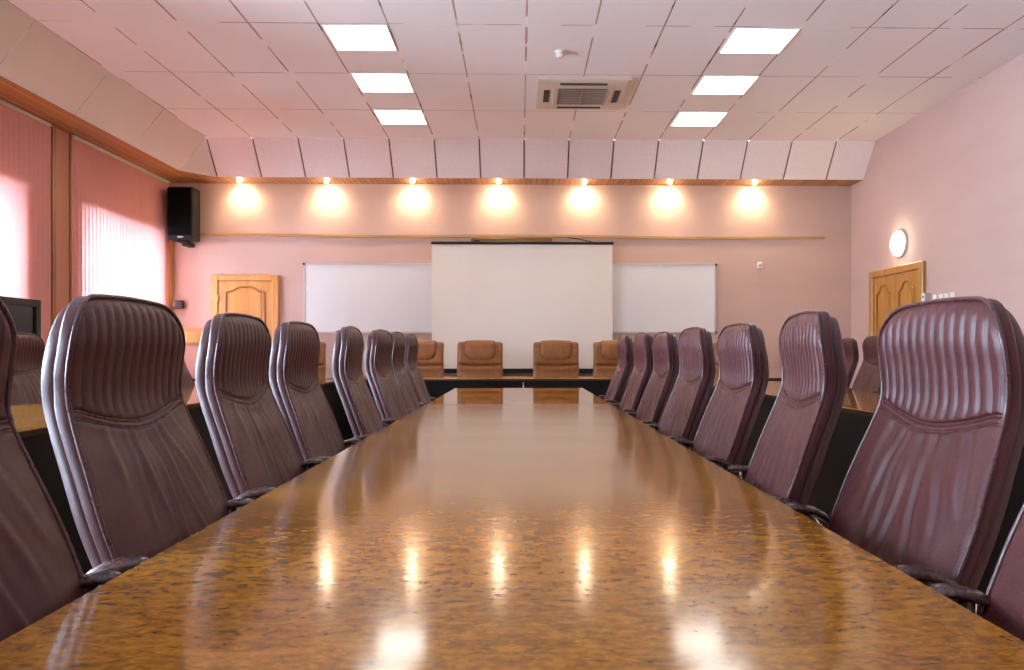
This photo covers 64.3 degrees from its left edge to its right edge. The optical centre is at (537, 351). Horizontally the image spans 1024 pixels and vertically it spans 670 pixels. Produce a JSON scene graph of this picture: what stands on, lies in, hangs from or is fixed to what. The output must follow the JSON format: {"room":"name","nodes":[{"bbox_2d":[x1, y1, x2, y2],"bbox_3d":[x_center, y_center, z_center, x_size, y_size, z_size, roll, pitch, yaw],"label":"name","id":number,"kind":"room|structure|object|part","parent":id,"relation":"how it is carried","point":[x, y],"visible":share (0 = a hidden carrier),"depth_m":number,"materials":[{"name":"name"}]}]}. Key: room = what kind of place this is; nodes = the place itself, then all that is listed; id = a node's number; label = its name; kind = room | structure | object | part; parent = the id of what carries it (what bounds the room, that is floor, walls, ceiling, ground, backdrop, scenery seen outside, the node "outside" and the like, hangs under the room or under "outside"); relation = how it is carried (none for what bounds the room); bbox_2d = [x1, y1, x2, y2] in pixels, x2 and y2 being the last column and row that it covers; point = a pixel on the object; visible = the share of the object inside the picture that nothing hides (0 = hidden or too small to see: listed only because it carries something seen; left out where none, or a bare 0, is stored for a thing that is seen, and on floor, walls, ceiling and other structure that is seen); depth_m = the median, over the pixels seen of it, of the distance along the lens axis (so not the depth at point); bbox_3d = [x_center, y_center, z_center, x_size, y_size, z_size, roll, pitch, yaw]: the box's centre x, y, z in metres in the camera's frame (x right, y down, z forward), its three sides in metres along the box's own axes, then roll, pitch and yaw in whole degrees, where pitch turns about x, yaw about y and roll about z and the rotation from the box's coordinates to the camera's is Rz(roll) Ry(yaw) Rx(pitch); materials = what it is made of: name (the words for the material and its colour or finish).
{"room":"conference room","nodes":[
{"label":"conference room","id":0,"kind":"room"},
{"bbox_2d":[173,183,850,387],"bbox_3d":[-0.511,-0.642,11.402,10.215,3.465,0.200,0,0,-1],"label":"wall","id":1,"kind":"structure","parent":0,"point":[796,275],"depth_m":11.32,"materials":[{"name":"pink paint"}]},
{"bbox_2d":[172,300,183,308],"bbox_3d":[-4.927,-0.647,11.154,0.175,0.115,0.110,0,0,-1],"label":"wall speaker","id":2,"kind":"object","parent":1,"relation":"attached to","point":[179,304],"visible":1,"depth_m":11.10,"materials":[{"name":"grey plastic"}]},
{"bbox_2d":[167,187,199,247],"bbox_3d":[-4.747,-1.815,11.004,0.340,0.760,0.431,0,0,-1],"label":"loudspeaker","id":3,"kind":"object","parent":1,"relation":"attached to","point":[183,203],"visible":1,"depth_m":10.79,"materials":[{"name":"black plastic"}]},
{"bbox_2d":[168,188,190,234],"bbox_3d":[-4.747,-1.867,10.797,0.300,0.625,0.012,0,0,-1],"label":"grille","id":4,"kind":"object","parent":3,"relation":"attached to","point":[179,199],"depth_m":10.79,"materials":[{"name":"black fabric"}]},
{"bbox_2d":[211,275,278,347],"bbox_3d":[-4.014,0.015,11.186,0.915,2.149,0.084,0,0,-1],"label":"door","id":5,"kind":"structure","parent":1,"relation":"in","point":[254,295],"depth_m":11.19,"materials":[{"name":"brown wood"}]},
{"bbox_3d":[-4.013,-0.463,11.194,0.440,0.775,0.009,0,0,-1],"label":"raised panel","id":6,"kind":"part","parent":5,"relation":"part of","materials":[{"name":"brown wood"}]},
{"bbox_3d":[-4.013,-0.466,11.197,0.562,0.890,0.032,0,0,-1],"label":"moulding","id":7,"kind":"part","parent":5,"relation":"part of","materials":[{"name":"brown wood"}]},
{"bbox_2d":[303,263,431,332],"bbox_3d":[-1.775,-0.745,11.258,2.906,0.969,0.034,0,0,-1],"label":"whiteboard","id":8,"kind":"object","parent":1,"relation":"attached to","point":[368,297],"visible":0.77,"depth_m":11.24,"materials":[{"name":"ceramic"}]},
{"bbox_2d":[192,378,781,380],"bbox_3d":[-0.319,0.385,11.296,9.235,0.040,0.020,0,0,-1],"label":"trim","id":9,"kind":"structure","parent":1,"relation":"attached to","point":[193,379],"depth_m":11.36,"materials":[{"name":"brown wood"}]},
{"bbox_2d":[471,238,551,241],"bbox_3d":[-0.351,-1.530,11.270,1.120,0.090,0.070,0,0,-1],"label":"board","id":10,"kind":"object","parent":1,"relation":"attached to","point":[472,239],"visible":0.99,"depth_m":11.24,"materials":[{"name":"brown wood"}]},
{"bbox_2d":[200,233,824,239],"bbox_3d":[-0.306,-1.606,11.295,8.662,0.072,0.022,0,0,-1],"label":"trim","id":11,"kind":"structure","parent":1,"relation":"attached to","point":[211,234],"depth_m":11.28,"materials":[{"name":"brown wood"}]},
{"bbox_2d":[431,241,613,372],"bbox_3d":[-0.201,-0.613,11.241,2.510,1.805,0.146,0,0,-1],"label":"projection screen","id":12,"kind":"object","parent":1,"relation":"attached to","point":[517,295],"visible":0.77,"depth_m":11.20,"materials":[{"name":"white fabric"}]},
{"bbox_2d":[217,175,861,185],"bbox_3d":[0.070,-2.340,11.109,8.665,0.030,0.410,0,0,-1],"label":"trim","id":13,"kind":"structure","parent":1,"relation":"attached to","point":[260,180],"depth_m":11.10,"materials":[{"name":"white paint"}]},
{"bbox_2d":[612,264,716,332],"bbox_3d":[1.179,-0.745,11.320,2.659,0.969,0.034,0,0,-1],"label":"whiteboard","id":14,"kind":"object","parent":1,"relation":"attached to","point":[646,298],"visible":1,"depth_m":11.33,"materials":[{"name":"ceramic"}]},
{"bbox_2d":[757,262,762,267],"bbox_3d":[3.111,-1.214,11.361,0.070,0.090,0.041,0,0,-1],"label":"sensor","id":15,"kind":"object","parent":1,"relation":"attached to","point":[759,264],"visible":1,"depth_m":11.35,"materials":[{"name":"white plastic"}]},
{"bbox_2d":[6,0,1023,140],"bbox_3d":[0.224,-2.779,3.765,8.665,0.050,13.520,0,0,-1],"label":"ceiling","id":16,"kind":"structure","parent":0,"point":[854,70],"depth_m":7.69,"materials":[{"name":"tile"}]},
{"bbox_2d":[0,0,204,169],"bbox_3d":[-4.288,-2.554,3.671,0.360,0.459,13.520,0,0,-1],"label":"ceiling panel","id":17,"kind":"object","parent":16,"relation":"attached to","point":[33,58],"depth_m":7.86,"materials":[{"name":"paint"}]},
{"bbox_2d":[179,137,215,176],"bbox_3d":[-4.431,-2.550,10.627,0.355,0.450,0.395,0,0,-1],"label":"trim","id":18,"kind":"structure","parent":16,"relation":"attached to","point":[200,161],"depth_m":10.54,"materials":[{"name":"paint"}]},
{"bbox_2d":[321,24,397,50],"bbox_3d":[-1.543,-2.750,7.132,0.557,0.008,0.585,0,0,-1],"label":"recessed light","id":19,"kind":"object","parent":16,"relation":"in","point":[344,37],"visible":1,"depth_m":7.11,"materials":[{"name":"white plastic"}]},
{"bbox_2d":[350,73,414,92],"bbox_3d":[-1.568,-2.750,8.322,0.557,0.008,0.585,0,0,-1],"label":"recessed light","id":20,"kind":"object","parent":16,"relation":"in","point":[367,82],"visible":1,"depth_m":8.30,"materials":[{"name":"white plastic"}]},
{"bbox_2d":[373,109,427,124],"bbox_3d":[-1.594,-2.750,9.541,0.557,0.008,0.585,0,0,-1],"label":"recessed light","id":21,"kind":"object","parent":16,"relation":"in","point":[386,117],"visible":1,"depth_m":9.54,"materials":[{"name":"white plastic"}]},
{"bbox_2d":[555,49,564,58],"bbox_3d":[0.210,-2.720,7.448,0.100,0.069,0.100,0,0,-1],"label":"smoke detector","id":22,"kind":"object","parent":16,"relation":"attached to","point":[559,53],"visible":1,"depth_m":7.42,"materials":[{"name":"white plastic"}]},
{"bbox_2d":[536,76,631,109],"bbox_3d":[0.467,-2.725,8.642,0.940,0.058,1.000,0,0,-1],"label":"air conditioner","id":23,"kind":"object","parent":16,"relation":"attached to","point":[553,92],"visible":1,"depth_m":8.50,"materials":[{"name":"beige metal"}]},
{"bbox_2d":[543,90,549,101],"bbox_3d":[0.100,-2.712,8.634,0.065,0.005,0.400,0,0,-1],"label":"outlet","id":24,"kind":"object","parent":23,"relation":"attached to","point":[546,93],"depth_m":8.62,"materials":[{"name":"black plastic"}]},
{"bbox_2d":[557,106,599,108],"bbox_3d":[0.459,-2.712,9.032,0.480,0.005,0.060,0,0,-1],"label":"outlet","id":25,"kind":"object","parent":23,"relation":"attached to","point":[558,107],"depth_m":9.02,"materials":[{"name":"black plastic"}]},
{"bbox_2d":[556,89,607,104],"bbox_3d":[0.467,-2.704,8.642,0.512,0.017,0.500,0,0,-1],"label":"grille","id":26,"kind":"object","parent":23,"relation":"attached to","point":[563,96],"depth_m":8.63,"materials":[{"name":"grey plastic"}]},
{"bbox_2d":[560,83,607,85],"bbox_3d":[0.475,-2.712,8.252,0.480,0.005,0.060,0,0,-1],"label":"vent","id":27,"kind":"object","parent":23,"relation":"attached to","point":[561,84],"depth_m":8.25,"materials":[{"name":"black plastic"}]},
{"bbox_2d":[610,91,620,102],"bbox_3d":[0.835,-2.712,8.649,0.065,0.005,0.400,0,0,-1],"label":"outlet","id":28,"kind":"object","parent":23,"relation":"attached to","point":[615,96],"depth_m":8.66,"materials":[{"name":"black plastic"}]},
{"bbox_2d":[670,111,727,126],"bbox_3d":[1.907,-2.750,9.614,0.565,0.008,0.585,0,0,-1],"label":"recessed light","id":29,"kind":"object","parent":16,"relation":"in","point":[683,118],"visible":1,"depth_m":9.58,"materials":[{"name":"white plastic"}]},
{"bbox_2d":[691,75,759,94],"bbox_3d":[1.932,-2.750,8.395,0.565,0.008,0.585,0,0,-1],"label":"recessed light","id":30,"kind":"object","parent":16,"relation":"in","point":[708,84],"visible":1,"depth_m":8.36,"materials":[{"name":"white plastic"}]},
{"bbox_2d":[718,27,800,53],"bbox_3d":[1.957,-2.750,7.205,0.565,0.008,0.585,0,0,-1],"label":"recessed light","id":31,"kind":"object","parent":16,"relation":"in","point":[742,40],"visible":1,"depth_m":7.18,"materials":[{"name":"white plastic"}]},
{"bbox_2d":[851,53,1023,387],"bbox_3d":[4.647,-0.857,4.253,0.200,3.894,14.310,0,0,-1],"label":"wall","id":32,"kind":"structure","parent":0,"point":[950,177],"depth_m":8.71,"materials":[{"name":"pink paint"}]},
{"bbox_2d":[206,137,874,179],"bbox_3d":[0.068,-2.554,10.739,8.685,0.459,0.430,0,0,-1],"label":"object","id":33,"kind":"structure","parent":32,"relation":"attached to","point":[230,156],"depth_m":10.71,"materials":[{"name":"white paint"}]},
{"bbox_2d":[869,260,925,335],"bbox_3d":[4.382,0.022,9.996,0.089,2.135,1.425,0,0,-1],"label":"door","id":34,"kind":"structure","parent":32,"relation":"in","point":[887,293],"depth_m":10.06,"materials":[{"name":"orange wood"}]},
{"bbox_3d":[4.386,-0.378,10.301,0.009,0.845,0.290,0,0,-1],"label":"raised panel","id":35,"kind":"part","parent":34,"relation":"part of","materials":[{"name":"orange wood"}]},
{"bbox_3d":[4.389,-0.382,10.301,0.032,0.958,0.412,0,0,-1],"label":"moulding","id":36,"kind":"part","parent":34,"relation":"part of","materials":[{"name":"brown wood"}]},
{"bbox_3d":[4.405,0.065,10.302,0.030,2.034,0.600,0,0,-1],"label":"panel","id":37,"kind":"part","parent":34,"relation":"part of","materials":[{"name":"orange wood"}]},
{"bbox_3d":[4.418,0.065,9.693,0.030,2.034,0.600,0,0,-1],"label":"panel","id":38,"kind":"part","parent":34,"relation":"part of","materials":[{"name":"orange wood"}]},
{"bbox_3d":[4.399,-0.378,9.692,0.009,0.845,0.290,0,0,-1],"label":"raised panel","id":39,"kind":"part","parent":34,"relation":"part of","materials":[{"name":"orange wood"}]},
{"bbox_3d":[4.402,-0.382,9.692,0.032,0.958,0.412,0,0,-1],"label":"moulding","id":40,"kind":"part","parent":34,"relation":"part of","materials":[{"name":"brown wood"}]},
{"bbox_2d":[890,230,907,256],"bbox_3d":[4.377,-1.320,9.894,0.103,0.330,0.330,0,0,-1],"label":"wall lamp","id":41,"kind":"object","parent":32,"relation":"attached to","point":[898,244],"visible":1,"depth_m":9.80,"materials":[{"name":"white glass"}]},
{"bbox_2d":[922,293,930,300],"bbox_3d":[4.402,-0.590,9.204,0.083,0.150,0.070,0,0,-1],"label":"light switch","id":42,"kind":"object","parent":32,"relation":"attached to","point":[925,296],"visible":0.59,"depth_m":9.17,"materials":[{"name":"grey plastic"}]},
{"bbox_3d":[-0.399,1.150,4.148,10.295,0.120,14.710,0,0,-1],"label":"floor","id":43,"kind":"structure","parent":0,"visible":0},
{"bbox_2d":[11,332,44,405],"bbox_3d":[-2.866,0.488,5.053,0.766,1.204,0.601,0,0,-1],"label":"chair","id":44,"kind":"object","parent":43,"relation":"on","point":[26,386],"visible":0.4,"depth_m":5.05,"materials":[{"name":"leather"}]},
{"bbox_2d":[0,299,121,641],"bbox_3d":[-0.458,0.494,0.999,0.766,1.192,0.601,0,0,-1],"label":"chair","id":45,"kind":"object","parent":43,"relation":"on","point":[41,573],"visible":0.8,"depth_m":1.17,"materials":[{"name":"red leather"}]},
{"bbox_2d":[0,308,85,641],"bbox_3d":[-0.684,0.258,0.983,0.254,0.725,0.512,0,0,-1],"label":"cushion","id":46,"kind":"object","parent":45,"relation":"on","point":[41,573],"depth_m":1.16,"materials":[{"name":"red leather"}]},
{"bbox_3d":[-0.698,0.366,1.249,0.125,0.059,0.050,0,0,-1],"label":"armrest","id":47,"kind":"part","parent":45,"relation":"part of","materials":[{"name":"leather"}]},
{"bbox_2d":[41,294,253,573],"bbox_3d":[-0.476,0.494,1.622,0.766,1.192,0.601,0,0,-1],"label":"chair","id":48,"kind":"object","parent":43,"relation":"on","point":[139,477],"visible":0.69,"depth_m":1.49,"materials":[{"name":"leather"}]},
{"bbox_3d":[-0.700,0.366,1.340,0.125,0.059,0.050,0,0,-1],"label":"armrest","id":49,"kind":"part","parent":48,"relation":"part of","materials":[{"name":"leather"}]},
{"bbox_3d":[-0.711,0.366,1.871,0.125,0.059,0.050,0,0,-1],"label":"armrest","id":50,"kind":"part","parent":48,"relation":"part of","materials":[{"name":"leather"}]},
{"bbox_2d":[11,379,344,573],"bbox_3d":[-2.566,0.700,5.497,0.950,0.780,7.500,0,0,-1],"label":"side table","id":51,"kind":"object","parent":43,"relation":"on","point":[29,419],"visible":0.04,"depth_m":3.66,"materials":[{"name":"brown wood"}]},
{"bbox_2d":[182,361,194,387],"bbox_3d":[-2.912,0.482,7.252,0.766,1.216,0.601,0,0,-1],"label":"chair","id":52,"kind":"object","parent":43,"relation":"on","point":[187,381],"visible":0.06,"depth_m":7.38,"materials":[{"name":"leather"}]},
{"bbox_2d":[183,327,203,345],"bbox_3d":[-4.325,0.380,10.702,0.800,1.420,0.460,0,0,-1],"label":"lectern","id":53,"kind":"object","parent":43,"relation":"on","point":[192,334],"visible":0.02,"depth_m":10.47,"materials":[{"name":"brown wood"}]},
{"bbox_2d":[195,312,323,508],"bbox_3d":[-0.508,0.490,2.320,0.786,1.198,0.583,0,0,-6],"label":"chair","id":54,"kind":"object","parent":43,"relation":"on","point":[256,450],"visible":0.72,"depth_m":2.17,"materials":[{"name":"leather"}]},
{"bbox_3d":[-0.710,0.366,2.031,0.125,0.059,0.050,0,0,-2],"label":"armrest","id":55,"kind":"part","parent":54,"relation":"part of","materials":[{"name":"leather"}]},
{"bbox_3d":[-0.730,0.366,2.563,0.125,0.059,0.050,0,0,-2],"label":"armrest","id":56,"kind":"part","parent":54,"relation":"part of","materials":[{"name":"leather"}]},
{"bbox_2d":[269,321,360,467],"bbox_3d":[-0.517,0.490,2.920,0.786,1.198,0.583,0,0,-6],"label":"chair","id":57,"kind":"object","parent":43,"relation":"on","point":[297,390],"visible":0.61,"depth_m":2.76,"materials":[{"name":"leather"}]},
{"bbox_3d":[-0.722,0.366,2.631,0.125,0.059,0.050,0,0,-2],"label":"armrest","id":58,"kind":"part","parent":57,"relation":"part of","materials":[{"name":"leather"}]},
{"bbox_3d":[-0.743,0.366,3.163,0.125,0.059,0.050,0,0,-2],"label":"armrest","id":59,"kind":"part","parent":57,"relation":"part of","materials":[{"name":"leather"}]},
{"bbox_2d":[318,342,325,378],"bbox_3d":[-2.992,0.469,10.091,0.714,1.242,0.750,0,0,-1],"label":"chair","id":60,"kind":"object","parent":43,"relation":"on","point":[322,354],"visible":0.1,"depth_m":10.37,"materials":[{"name":"beige leather"}]},
{"bbox_2d":[332,326,387,439],"bbox_3d":[-0.481,0.491,3.599,0.766,1.196,0.601,0,0,-4],"label":"chair","id":61,"kind":"object","parent":43,"relation":"on","point":[362,414],"visible":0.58,"depth_m":3.37,"materials":[{"name":"leather"}]},
{"bbox_3d":[-0.727,0.363,3.303,0.125,0.059,0.050,0,0,-4],"label":"armrest","id":62,"kind":"part","parent":61,"relation":"part of","materials":[{"name":"leather"}]},
{"bbox_2d":[364,329,411,427],"bbox_3d":[-0.492,0.488,4.327,0.766,1.204,0.601,0,0,0],"label":"chair","id":63,"kind":"object","parent":43,"relation":"on","point":[389,399],"visible":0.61,"depth_m":4.14,"materials":[{"name":"leather"}]},
{"bbox_3d":[-0.761,0.359,4.048,0.125,0.059,0.050,0,0,0],"label":"armrest","id":64,"kind":"part","parent":63,"relation":"part of","materials":[{"name":"leather"}]},
{"bbox_2d":[390,331,424,411],"bbox_3d":[-0.519,0.485,4.962,0.766,1.208,0.601,0,0,-1],"label":"chair","id":65,"kind":"object","parent":43,"relation":"on","point":[399,343],"visible":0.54,"depth_m":4.87,"materials":[{"name":"leather"}]},
{"bbox_2d":[404,334,434,406],"bbox_3d":[-0.535,0.485,5.622,0.766,1.208,0.601,0,0,-1],"label":"chair","id":66,"kind":"object","parent":43,"relation":"on","point":[411,351],"visible":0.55,"depth_m":5.48,"materials":[{"name":"leather"}]},
{"bbox_2d":[417,340,443,375],"bbox_3d":[-1.496,0.469,10.123,0.714,1.242,0.750,0,0,2],"label":"chair","id":67,"kind":"object","parent":43,"relation":"on","point":[430,356],"visible":0.3,"depth_m":10.37,"materials":[{"name":"beige leather"}]},
{"bbox_2d":[417,340,435,359],"bbox_3d":[-1.487,-0.015,10.416,0.406,0.274,0.114,0,0,2],"label":"pillow","id":68,"kind":"object","parent":67,"relation":"on","point":[426,348],"depth_m":10.37,"materials":[{"name":"beige leather"}]},
{"bbox_2d":[457,340,502,375],"bbox_3d":[-0.720,0.469,10.139,0.714,1.242,0.750,0,0,-2],"label":"chair","id":69,"kind":"object","parent":43,"relation":"on","point":[474,357],"visible":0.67,"depth_m":10.39,"materials":[{"name":"beige leather"}]},
{"bbox_2d":[464,340,495,359],"bbox_3d":[-0.731,-0.015,10.432,0.406,0.274,0.114,0,0,-2],"label":"pillow","id":70,"kind":"object","parent":69,"relation":"on","point":[473,349],"depth_m":10.39,"materials":[{"name":"beige leather"}]},
{"bbox_2d":[345,376,630,439],"bbox_3d":[-0.183,0.700,9.923,4.250,0.780,0.870,0,0,-1],"label":"head table","id":71,"kind":"object","parent":43,"relation":"on","point":[437,386],"visible":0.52,"depth_m":9.50,"materials":[{"name":"brown wood"}]},
{"bbox_2d":[0,388,1023,669],"bbox_3d":[-0.091,0.714,3.940,1.200,0.752,7.383,0,0,-1],"label":"conference table","id":72,"kind":"object","parent":43,"relation":"on","point":[477,528],"visible":1,"depth_m":1.22,"materials":[{"name":"brown wood"}]},
{"bbox_2d":[533,340,578,375],"bbox_3d":[0.245,0.469,10.159,0.714,1.242,0.750,0,0,0],"label":"chair","id":73,"kind":"object","parent":43,"relation":"on","point":[550,357],"visible":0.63,"depth_m":10.41,"materials":[{"name":"beige leather"}]},
{"bbox_2d":[540,340,571,359],"bbox_3d":[0.244,-0.015,10.452,0.406,0.274,0.114,0,0,0],"label":"pillow","id":74,"kind":"object","parent":73,"relation":"on","point":[549,349],"depth_m":10.41,"materials":[{"name":"beige leather"}]},
{"bbox_2d":[593,340,634,375],"bbox_3d":[1.037,0.469,10.176,0.714,1.242,0.750,0,0,-4],"label":"chair","id":75,"kind":"object","parent":43,"relation":"on","point":[605,355],"visible":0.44,"depth_m":10.42,"materials":[{"name":"beige leather"}]},
{"bbox_2d":[601,340,617,359],"bbox_3d":[1.016,-0.015,10.469,0.406,0.274,0.114,0,0,-4],"label":"pillow","id":76,"kind":"object","parent":75,"relation":"on","point":[608,347],"depth_m":10.42,"materials":[{"name":"beige leather"}]},
{"bbox_2d":[598,335,633,407],"bbox_3d":[0.296,0.486,5.896,0.766,1.206,0.601,0,0,-1],"label":"chair","id":77,"kind":"object","parent":43,"relation":"on","point":[616,389],"visible":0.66,"depth_m":5.71,"materials":[{"name":"leather"}]},
{"bbox_3d":[0.536,0.357,5.646,0.125,0.059,0.050,0,0,-1],"label":"armrest","id":78,"kind":"part","parent":77,"relation":"part of","materials":[{"name":"plastic"}]},
{"bbox_2d":[604,336,629,403],"bbox_3d":[0.522,0.247,5.912,0.254,0.734,0.512,0,0,-1],"label":"cushion","id":79,"kind":"object","parent":77,"relation":"on","point":[616,389],"depth_m":5.72,"materials":[{"name":"red leather"}]},
{"bbox_2d":[612,332,653,416],"bbox_3d":[0.314,0.488,4.976,0.766,1.202,0.601,0,0,-1],"label":"chair","id":80,"kind":"object","parent":43,"relation":"on","point":[641,374],"visible":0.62,"depth_m":4.82,"materials":[{"name":"leather"}]},
{"bbox_3d":[0.555,0.360,4.727,0.125,0.059,0.050,0,0,-1],"label":"armrest","id":81,"kind":"part","parent":80,"relation":"part of","materials":[{"name":"plastic"}]},
{"bbox_2d":[627,331,678,428],"bbox_3d":[0.335,0.494,4.287,0.766,1.192,0.601,0,0,-1],"label":"chair","id":82,"kind":"object","parent":43,"relation":"on","point":[665,373],"visible":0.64,"depth_m":4.13,"materials":[{"name":"leather"}]},
{"bbox_3d":[0.558,0.366,4.569,0.125,0.059,0.050,0,0,-1],"label":"armrest","id":83,"kind":"part","parent":82,"relation":"part of","materials":[{"name":"plastic"}]},
{"bbox_3d":[0.569,0.366,4.037,0.125,0.059,0.050,0,0,-1],"label":"armrest","id":84,"kind":"part","parent":82,"relation":"part of","materials":[{"name":"leather"}]},
{"bbox_2d":[648,327,715,448],"bbox_3d":[0.350,0.494,3.534,0.766,1.192,0.601,0,0,-2],"label":"chair","id":85,"kind":"object","parent":43,"relation":"on","point":[681,417],"visible":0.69,"depth_m":3.40,"materials":[{"name":"leather"}]},
{"bbox_3d":[0.572,0.366,3.818,0.125,0.059,0.050,0,0,-2],"label":"armrest","id":86,"kind":"part","parent":85,"relation":"part of","materials":[{"name":"leather"}]},
{"bbox_3d":[0.587,0.366,3.286,0.125,0.059,0.050,0,0,-2],"label":"armrest","id":87,"kind":"part","parent":85,"relation":"part of","materials":[{"name":"leather"}]},
{"bbox_2d":[713,342,718,380],"bbox_3d":[2.577,0.469,10.208,0.714,1.242,0.750,0,0,-1],"label":"chair","id":88,"kind":"object","parent":43,"relation":"on","point":[714,343],"visible":0.04,"depth_m":10.47,"materials":[{"name":"beige leather"}]},
{"bbox_2d":[673,323,768,478],"bbox_3d":[0.395,0.493,2.905,0.786,1.194,0.583,0,0,-5],"label":"chair","id":89,"kind":"object","parent":43,"relation":"on","point":[725,429],"visible":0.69,"depth_m":2.78,"materials":[{"name":"leather"}]},
{"bbox_3d":[0.587,0.369,3.189,0.125,0.058,0.050,0,0,-1],"label":"armrest","id":90,"kind":"part","parent":89,"relation":"part of","materials":[{"name":"leather"}]},
{"bbox_3d":[0.598,0.369,2.657,0.125,0.058,0.050,0,0,-1],"label":"armrest","id":91,"kind":"part","parent":89,"relation":"part of","materials":[{"name":"leather"}]},
{"bbox_2d":[691,324,760,470],"bbox_3d":[0.617,0.261,2.924,0.254,0.722,0.512,0,0,-1],"label":"cushion","id":92,"kind":"object","parent":89,"relation":"on","point":[725,429],"depth_m":2.80,"materials":[{"name":"red leather"}]},
{"bbox_2d":[727,310,846,524],"bbox_3d":[0.378,0.494,2.171,0.766,1.192,0.601,0,0,5],"label":"chair","id":93,"kind":"object","parent":43,"relation":"on","point":[788,456],"visible":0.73,"depth_m":2.00,"materials":[{"name":"leather"}]},
{"bbox_3d":[0.631,0.366,2.428,0.125,0.059,0.050,0,0,5],"label":"armrest","id":94,"kind":"part","parent":93,"relation":"part of","materials":[{"name":"leather"}]},
{"bbox_2d":[744,311,835,501],"bbox_3d":[0.605,0.258,2.163,0.254,0.725,0.512,0,0,5],"label":"cushion","id":95,"kind":"object","parent":93,"relation":"on","point":[787,459],"depth_m":2.01,"materials":[{"name":"red leather"}]},
{"bbox_3d":[0.587,0.366,1.897,0.125,0.059,0.050,0,0,5],"label":"armrest","id":96,"kind":"part","parent":93,"relation":"part of","materials":[{"name":"leather"}]},
{"bbox_2d":[842,338,858,387],"bbox_3d":[2.686,0.479,7.925,0.766,1.221,0.601,0,0,7],"label":"chair","id":97,"kind":"object","parent":43,"relation":"on","point":[850,345],"visible":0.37,"depth_m":7.68,"materials":[{"name":"leather"}]},
{"bbox_2d":[694,381,1023,611],"bbox_3d":[2.143,0.700,5.261,0.840,0.780,6.830,0,0,-1],"label":"side table","id":98,"kind":"object","parent":43,"relation":"on","point":[858,408],"visible":0.17,"depth_m":4.72,"materials":[{"name":"brown wood"}]},
{"bbox_2d":[846,336,880,393],"bbox_3d":[2.555,0.479,6.914,0.766,1.222,0.601,0,0,-1],"label":"chair","id":99,"kind":"object","parent":43,"relation":"on","point":[867,379],"visible":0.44,"depth_m":6.96,"materials":[{"name":"leather"}]},
{"bbox_2d":[785,296,1023,613],"bbox_3d":[0.452,0.493,1.549,0.788,1.192,0.584,0,0,-6],"label":"chair","id":100,"kind":"object","parent":43,"relation":"on","point":[925,490],"visible":0.7,"depth_m":1.47,"materials":[{"name":"leather"}]},
{"bbox_3d":[0.613,0.370,1.833,0.125,0.058,0.050,0,0,-2],"label":"armrest","id":101,"kind":"part","parent":100,"relation":"part of","materials":[{"name":"leather"}]},
{"bbox_3d":[0.629,0.370,1.301,0.125,0.058,0.050,0,0,-2],"label":"armrest","id":102,"kind":"part","parent":100,"relation":"part of","materials":[{"name":"leather"}]},
{"bbox_2d":[930,503,1023,640],"bbox_3d":[0.430,0.490,0.895,0.786,1.198,0.583,0,0,-5],"label":"chair","id":103,"kind":"object","parent":43,"relation":"on","point":[1002,603],"visible":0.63,"depth_m":1.15,"materials":[{"name":"leather"}]},
{"bbox_3d":[0.629,0.366,1.179,0.125,0.059,0.050,0,0,-1],"label":"armrest","id":104,"kind":"part","parent":103,"relation":"part of","materials":[{"name":"leather"}]},
{"bbox_2d":[981,514,1023,640],"bbox_3d":[0.652,0.258,0.914,0.254,0.725,0.512,0,0,-1],"label":"cushion","id":105,"kind":"object","parent":103,"relation":"on","point":[1002,603],"depth_m":1.14,"materials":[{"name":"red leather"}]},
{"bbox_3d":[-4.085,0.690,6.151,0.470,0.800,1.200,0,0,-1],"label":"cabinet","id":106,"kind":"object","parent":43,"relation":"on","visible":0},
{"bbox_2d":[0,296,40,336],"bbox_3d":[-4.100,-0.068,6.151,0.240,0.715,1.090,0,0,-1],"label":"television","id":107,"kind":"object","parent":106,"relation":"on","point":[25,313],"visible":0.26,"depth_m":6.50,"materials":[{"name":"black plastic"}]},
{"bbox_3d":[-5.206,-0.642,4.047,0.520,3.465,14.310,0,0,-1],"label":"wall","id":108,"kind":"structure","parent":0,"visible":0},
{"bbox_2d":[0,99,51,352],"bbox_3d":[-4.937,-1.081,7.066,0.055,2.483,2.435,0,0,-1],"label":"vertical blind","id":109,"kind":"object","parent":108,"relation":"attached to","point":[25,138],"visible":0.66,"depth_m":7.87,"materials":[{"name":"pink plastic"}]},
{"bbox_2d":[51,124,71,328],"bbox_3d":[-5.010,-0.618,8.517,0.060,3.415,0.300,0,0,-1],"label":"trim","id":110,"kind":"structure","parent":108,"relation":"attached to","point":[62,137],"depth_m":8.54,"materials":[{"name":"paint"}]},
{"bbox_2d":[0,76,225,182],"bbox_3d":[-4.531,-2.340,4.061,0.830,0.030,14.310,0,0,-1],"label":"trim","id":111,"kind":"structure","parent":108,"relation":"attached to","point":[12,93],"depth_m":8.62,"materials":[{"name":"brown wood"}]},
{"bbox_2d":[72,135,169,306],"bbox_3d":[-4.996,-1.081,9.888,0.055,2.483,2.360,0,0,-1],"label":"vertical blind","id":112,"kind":"object","parent":108,"relation":"attached to","point":[120,243],"visible":0.59,"depth_m":9.63,"materials":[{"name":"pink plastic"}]},
{"bbox_2d":[169,182,172,310],"bbox_3d":[-5.052,-0.618,11.144,0.085,3.415,0.115,0,0,-1],"label":"trim","id":113,"kind":"structure","parent":108,"relation":"attached to","point":[170,183],"depth_m":11.12,"materials":[{"name":"brown wood"}]}
]}

